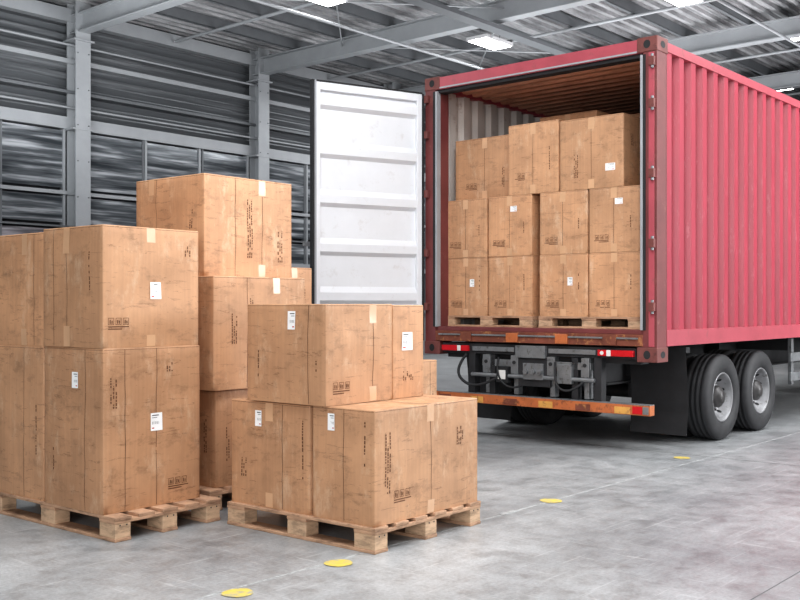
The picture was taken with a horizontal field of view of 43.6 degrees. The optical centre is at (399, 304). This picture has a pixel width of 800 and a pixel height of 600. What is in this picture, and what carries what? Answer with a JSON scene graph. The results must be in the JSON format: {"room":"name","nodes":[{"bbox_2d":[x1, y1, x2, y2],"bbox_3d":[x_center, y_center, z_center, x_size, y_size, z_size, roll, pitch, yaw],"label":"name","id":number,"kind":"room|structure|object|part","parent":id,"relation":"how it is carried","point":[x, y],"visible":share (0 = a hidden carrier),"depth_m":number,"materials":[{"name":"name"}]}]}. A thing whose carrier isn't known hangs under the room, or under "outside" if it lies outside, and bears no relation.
{"room":"loading area","nodes":[
{"label":"loading area","id":0,"kind":"room"},
{"bbox_2d":[0,0,464,354],"bbox_3d":[1.755,-1.948,25.644,0.358,6.295,68.000,0,0,41],"label":"wall","id":1,"kind":"structure","parent":0,"point":[12,67],"depth_m":18.11,"materials":[{"name":"metal"}]},
{"bbox_2d":[2,122,64,235],"bbox_3d":[-6.827,-1.865,15.391,0.110,2.170,3.640,0,0,41],"label":"window","id":2,"kind":"structure","parent":1,"relation":"in","point":[31,155],"depth_m":16.32,"materials":[{"name":"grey glass"}]},
{"bbox_2d":[91,135,248,226],"bbox_3d":[-4.219,-1.865,18.423,0.110,2.170,3.640,0,0,41],"label":"window","id":3,"kind":"structure","parent":1,"relation":"in","point":[116,164],"depth_m":17.75,"materials":[{"name":"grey glass"}]},
{"bbox_2d":[0,0,425,312],"bbox_3d":[1.913,-2.385,25.498,0.234,5.170,68.015,0,0,41],"label":"trim","id":4,"kind":"structure","parent":1,"relation":"attached to","point":[36,8],"depth_m":17.93,"materials":[{"name":"metal"}]},
{"bbox_2d":[269,161,309,264],"bbox_3d":[-1.611,-1.865,21.456,0.110,2.170,3.640,0,0,41],"label":"window","id":5,"kind":"structure","parent":1,"relation":"in","point":[280,172],"depth_m":20.81,"materials":[{"name":"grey glass"}]},
{"bbox_2d":[424,183,424,268],"bbox_3d":[0.998,-1.865,24.488,0.110,2.170,3.640,0,0,41],"label":"window","id":6,"kind":"structure","parent":1,"relation":"in","point":[424,183],"depth_m":23.97,"materials":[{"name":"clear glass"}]},
{"bbox_2d":[0,354,799,599],"bbox_3d":[14.813,1.298,14.412,35.001,0.203,69.000,0,0,41],"label":"floor","id":7,"kind":"structure","parent":0,"point":[711,528],"depth_m":5.07,"materials":[{"name":"concrete"}]},
{"bbox_2d":[0,492,220,542],"bbox_3d":[-1.697,1.137,5.699,1.244,0.125,0.690,0,0,39],"label":"wooden pallet","id":8,"kind":"object","parent":7,"relation":"on","point":[116,527],"visible":0.59,"depth_m":5.39,"materials":[{"name":"brown wood"}]},
{"bbox_2d":[0,345,44,500],"bbox_3d":[-1.959,0.652,5.890,0.572,0.844,0.648,0,0,39],"label":"cardboard box","id":9,"kind":"object","parent":8,"relation":"on","point":[22,368],"visible":0.31,"depth_m":5.61,"materials":[{"name":"brown cardboard"}]},
{"bbox_2d":[0,232,44,346],"bbox_3d":[-1.969,-0.086,5.898,0.574,0.631,0.641,0,0,39],"label":"cardboard box","id":10,"kind":"object","parent":9,"relation":"on","point":[21,255],"visible":0.29,"depth_m":5.62,"materials":[{"name":"brown cardboard"}]},
{"bbox_2d":[45,345,199,514],"bbox_3d":[-1.528,0.649,5.520,0.565,0.850,0.642,0,0,39],"label":"cardboard box","id":11,"kind":"object","parent":8,"relation":"on","point":[122,425],"visible":0.86,"depth_m":5.30,"materials":[{"name":"cardboard"}]},
{"bbox_2d":[44,224,197,348],"bbox_3d":[-1.536,-0.096,5.521,0.565,0.638,0.647,0,0,39],"label":"cardboard box","id":12,"kind":"object","parent":11,"relation":"on","point":[106,286],"visible":1,"depth_m":5.30,"materials":[{"name":"cardboard"}]},
{"bbox_2d":[199,485,231,509],"bbox_3d":[-1.145,1.137,6.356,0.806,0.125,0.840,0,0,39],"label":"wooden pallet","id":13,"kind":"object","parent":7,"relation":"on","point":[226,491],"visible":0.09,"depth_m":5.85,"materials":[{"name":"brown wood"}]},
{"bbox_2d":[200,388,247,487],"bbox_3d":[-1.121,0.787,6.368,0.716,0.574,0.750,0,0,39],"label":"cardboard box","id":14,"kind":"object","parent":13,"relation":"on","point":[215,406],"visible":0.24,"depth_m":5.91,"materials":[{"name":"brown cardboard"}]},
{"bbox_2d":[198,276,304,390],"bbox_3d":[-1.115,0.164,6.313,0.719,0.671,0.769,0,0,39],"label":"cardboard box","id":15,"kind":"object","parent":14,"relation":"on","point":[223,301],"visible":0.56,"depth_m":5.89,"materials":[{"name":"brown cardboard"}]},
{"bbox_2d":[136,173,290,277],"bbox_3d":[-1.183,-0.476,6.388,0.682,0.611,0.740,0,0,39],"label":"cardboard box","id":16,"kind":"object","parent":15,"relation":"on","point":[243,225],"visible":0.88,"depth_m":6.12,"materials":[{"name":"brown cardboard"}]},
{"bbox_2d":[63,1,400,226],"bbox_3d":[2.431,-1.925,25.894,0.451,6.250,64.500,0,0,41],"label":"columns","id":17,"kind":"structure","parent":7,"relation":"on","point":[79,74],"depth_m":16.80,"materials":[{"name":"grey metal"}]},
{"bbox_2d":[227,500,480,554],"bbox_3d":[-0.251,1.137,5.482,1.075,0.125,0.890,0,0,39],"label":"wooden pallet","id":18,"kind":"object","parent":7,"relation":"on","point":[370,540],"visible":0.6,"depth_m":5.15,"materials":[{"name":"brown wood"}]},
{"bbox_2d":[232,397,312,514],"bbox_3d":[-0.432,0.794,5.612,0.621,0.561,0.834,0,0,39],"label":"cardboard box","id":19,"kind":"object","parent":18,"relation":"on","point":[272,442],"visible":0.45,"depth_m":5.28,"materials":[{"name":"cardboard"}]},
{"bbox_2d":[248,304,391,406],"bbox_3d":[-0.431,0.251,5.391,0.597,0.516,0.536,0,0,39],"label":"cardboard box","id":20,"kind":"object","parent":19,"relation":"on","point":[325,355],"visible":1,"depth_m":5.18,"materials":[{"name":"cardboard"}]},
{"bbox_2d":[313,394,476,527],"bbox_3d":[-0.011,0.791,5.288,0.435,0.566,0.884,0,0,39],"label":"cardboard box","id":21,"kind":"object","parent":18,"relation":"on","point":[382,462],"visible":0.94,"depth_m":5.03,"materials":[{"name":"cardboard"}]},
{"bbox_2d":[392,305,422,398],"bbox_3d":[-0.175,0.254,5.704,0.589,0.511,0.288,0,0,39],"label":"cardboard box","id":22,"kind":"object","parent":21,"relation":"on","point":[407,320],"visible":0.38,"depth_m":5.51,"materials":[{"name":"cardboard"}]},
{"bbox_2d":[437,338,799,439],"bbox_3d":[4.894,0.770,12.975,2.300,0.860,11.721,0,0,41],"label":"trailer","id":23,"kind":"object","parent":7,"relation":"on","point":[704,391],"visible":0.98,"depth_m":8.74,"materials":[{"name":"metal"}]},
{"bbox_2d":[302,35,799,362],"bbox_3d":[4.492,-0.831,12.878,2.839,2.564,13.127,0,0,41],"label":"shipping container","id":24,"kind":"object","parent":23,"relation":"on","point":[720,146],"visible":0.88,"depth_m":9.02,"materials":[{"name":"red metal"}]},
{"bbox_3d":[-0.283,-0.818,9.062,1.005,2.155,0.044,0,0,-30],"label":"door panel","id":25,"kind":"part","parent":24,"relation":"part of","materials":[{"name":"paint"}]},
{"bbox_3d":[-0.285,-0.818,9.060,1.110,2.295,0.050,0,0,-30],"label":"door frame","id":26,"kind":"part","parent":24,"relation":"part of","materials":[{"name":"paint"}]},
{"bbox_2d":[448,315,568,327],"bbox_3d":[1.141,0.149,9.516,1.007,0.100,1.100,0,0,41],"label":"wooden pallet","id":27,"kind":"object","parent":24,"relation":"on","point":[453,320],"visible":0.68,"depth_m":9.13,"materials":[{"name":"brown wood"}]},
{"bbox_2d":[448,257,488,315],"bbox_3d":[0.781,-0.169,9.460,0.494,0.535,0.543,0,0,40],"label":"cardboard box","id":28,"kind":"object","parent":27,"relation":"on","point":[468,278],"visible":0.66,"depth_m":9.24,"materials":[{"name":"cardboard"}]},
{"bbox_2d":[448,198,488,258],"bbox_3d":[0.780,-0.707,9.462,0.487,0.540,0.543,0,0,40],"label":"cardboard box","id":29,"kind":"object","parent":28,"relation":"on","point":[468,220],"visible":0.68,"depth_m":9.23,"materials":[{"name":"brown cardboard"}]},
{"bbox_2d":[456,134,508,200],"bbox_3d":[0.911,-1.264,9.434,0.652,0.575,0.455,0,0,41],"label":"cardboard box","id":30,"kind":"object","parent":29,"relation":"on","point":[482,164],"visible":0.69,"depth_m":9.27,"materials":[{"name":"brown cardboard"}]},
{"bbox_2d":[489,256,539,315],"bbox_3d":[1.158,-0.169,9.142,0.482,0.535,0.542,0,0,41],"label":"cardboard box","id":31,"kind":"object","parent":27,"relation":"on","point":[514,281],"visible":0.7,"depth_m":8.91,"materials":[{"name":"brown cardboard"}]},
{"bbox_2d":[489,194,539,256],"bbox_3d":[1.151,-0.707,9.140,0.478,0.540,0.544,0,0,41],"label":"cardboard box","id":32,"kind":"object","parent":31,"relation":"on","point":[514,221],"visible":0.69,"depth_m":8.90,"materials":[{"name":"cardboard"}]},
{"bbox_2d":[509,119,562,195],"bbox_3d":[1.323,-1.289,8.962,0.533,0.625,0.494,0,0,41],"label":"cardboard box","id":33,"kind":"object","parent":32,"relation":"on","point":[534,148],"visible":0.65,"depth_m":8.77,"materials":[{"name":"brown cardboard"}]},
{"bbox_3d":[4.187,-0.905,13.894,0.061,2.230,11.670,0,0,41],"label":"panel","id":34,"kind":"part","parent":24,"relation":"part of","materials":[{"name":"white paint"}]},
{"bbox_3d":[1.158,0.264,8.631,2.100,0.133,0.140,0,0,41],"label":"door sill","id":35,"kind":"part","parent":24,"relation":"part of","materials":[{"name":"paint"}]},
{"bbox_3d":[5.038,-2.059,13.142,2.240,0.032,11.800,0,0,41],"label":"roof panel","id":36,"kind":"part","parent":24,"relation":"part of","materials":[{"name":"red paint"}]},
{"bbox_2d":[538,316,639,328],"bbox_3d":[1.944,0.149,8.825,1.006,0.100,1.100,0,0,41],"label":"wooden pallet","id":37,"kind":"object","parent":24,"relation":"on","point":[544,321],"visible":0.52,"depth_m":8.56,"materials":[{"name":"brown wood"}]},
{"bbox_2d":[540,253,588,316],"bbox_3d":[1.570,-0.169,8.778,0.492,0.535,0.546,0,0,40],"label":"cardboard box","id":38,"kind":"object","parent":37,"relation":"on","point":[564,278],"visible":0.72,"depth_m":8.57,"materials":[{"name":"cardboard"}]},
{"bbox_2d":[540,189,588,254],"bbox_3d":[1.572,-0.707,8.780,0.481,0.540,0.544,0,0,41],"label":"cardboard box","id":39,"kind":"object","parent":38,"relation":"on","point":[564,215],"visible":0.66,"depth_m":8.56,"materials":[{"name":"brown cardboard"}]},
{"bbox_2d":[589,251,639,316],"bbox_3d":[1.940,-0.169,8.461,0.483,0.535,0.541,0,0,40],"label":"cardboard box","id":40,"kind":"object","parent":37,"relation":"on","point":[614,277],"visible":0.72,"depth_m":8.26,"materials":[{"name":"brown cardboard"}]},
{"bbox_2d":[589,185,639,252],"bbox_3d":[1.941,-0.707,8.464,0.478,0.540,0.543,0,0,40],"label":"cardboard box","id":41,"kind":"object","parent":40,"relation":"on","point":[614,212],"visible":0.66,"depth_m":8.26,"materials":[{"name":"cardboard"}]},
{"bbox_2d":[560,113,639,190],"bbox_3d":[1.752,-1.279,8.574,0.617,0.605,0.462,0,0,41],"label":"cardboard box","id":42,"kind":"object","parent":41,"relation":"on","point":[603,151],"visible":0.9,"depth_m":8.37,"materials":[{"name":"cardboard"}]},
{"bbox_3d":[5.908,-0.905,12.413,0.061,2.230,11.670,0,0,41],"label":"panel","id":43,"kind":"part","parent":24,"relation":"part of","materials":[{"name":"red paint"}]},
{"bbox_2d":[444,366,799,599],"bbox_3d":[14.813,1.200,14.412,34.001,0.001,68.001,0,0,41],"label":"joint","id":44,"kind":"object","parent":7,"relation":"on","point":[777,366],"depth_m":7.57,"materials":[{"name":"grey concrete"}]},
{"bbox_3d":[-0.999,1.137,7.301,0.606,0.125,0.560,0,0,39],"label":"wooden pallet","id":45,"kind":"object","parent":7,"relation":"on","visible":0},
{"bbox_3d":[-0.999,0.737,7.300,0.539,0.675,0.499,0,0,39],"label":"cardboard box","id":46,"kind":"object","parent":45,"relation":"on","visible":0},
{"bbox_2d":[291,267,311,303],"bbox_3d":[-0.999,0.064,7.301,0.538,0.671,0.497,0,0,39],"label":"cardboard box","id":47,"kind":"object","parent":46,"relation":"on","point":[306,273],"visible":0.12,"depth_m":7.27,"materials":[{"name":"brown cardboard"}]},
{"bbox_3d":[-0.175,1.137,7.007,0.606,0.125,0.800,0,0,39],"label":"wooden pallet","id":48,"kind":"object","parent":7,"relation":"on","visible":0},
{"bbox_2d":[423,359,436,394],"bbox_3d":[-0.180,0.732,7.004,0.560,0.684,0.746,0,0,39],"label":"cardboard box","id":49,"kind":"object","parent":48,"relation":"on","point":[429,366],"visible":0.07,"depth_m":7.06,"materials":[{"name":"brown cardboard"}]},
{"bbox_2d":[41,0,799,100],"bbox_3d":[14.647,-5.200,14.555,34.441,0.300,68.002,0,0,41],"label":"ceiling","id":50,"kind":"structure","parent":0,"point":[700,18],"depth_m":18.22,"materials":[{"name":"metal"}]},
{"bbox_2d":[308,0,347,6],"bbox_3d":[-1.250,-4.874,15.400,0.440,0.312,0.840,0,0,41],"label":"ceiling lamp","id":51,"kind":"object","parent":50,"relation":"hanging from","point":[327,3],"depth_m":15.60,"materials":[{"name":"white plastic"}]},
{"bbox_2d":[70,0,799,95],"bbox_3d":[15.032,-4.800,14.658,33.991,0.500,68.661,0,0,41],"label":"roof beams","id":52,"kind":"structure","parent":50,"relation":"attached to","point":[347,45],"depth_m":17.54,"materials":[{"name":"metal"}]},
{"bbox_2d":[251,0,799,69],"bbox_3d":[9.090,-4.422,19.335,10.748,0.064,67.201,0,0,41],"label":"pipes","id":53,"kind":"object","parent":52,"relation":"attached to","point":[430,5],"visible":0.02,"depth_m":15.83,"materials":[{"name":"metal"}]},
{"bbox_2d":[466,29,512,49],"bbox_3d":[1.630,-4.874,18.100,0.440,0.312,0.840,0,0,41],"label":"ceiling lamp","id":54,"kind":"object","parent":50,"relation":"hanging from","point":[485,40],"depth_m":17.97,"materials":[{"name":"white plastic"}]},
{"bbox_2d":[666,0,703,6],"bbox_3d":[4.300,-4.874,15.400,0.440,0.312,0.840,0,0,41],"label":"ceiling lamp","id":55,"kind":"object","parent":50,"relation":"hanging from","point":[678,3],"depth_m":15.60,"materials":[{"name":"white plastic"}]},
{"bbox_3d":[1.521,-0.169,9.564,0.483,0.533,0.522,0,0,41],"label":"cardboard box","id":56,"kind":"object","parent":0,"visible":0},
{"bbox_3d":[1.521,-0.706,9.566,0.485,0.538,0.521,0,0,41],"label":"cardboard box","id":57,"kind":"object","parent":56,"relation":"on","visible":0},
{"bbox_2d":[540,110,609,121],"bbox_3d":[1.698,-1.364,9.353,0.614,0.775,0.514,0,0,41],"label":"cardboard box","id":58,"kind":"object","parent":57,"relation":"on","point":[593,113],"visible":0.16,"depth_m":9.11,"materials":[{"name":"brown cardboard"}]}
]}

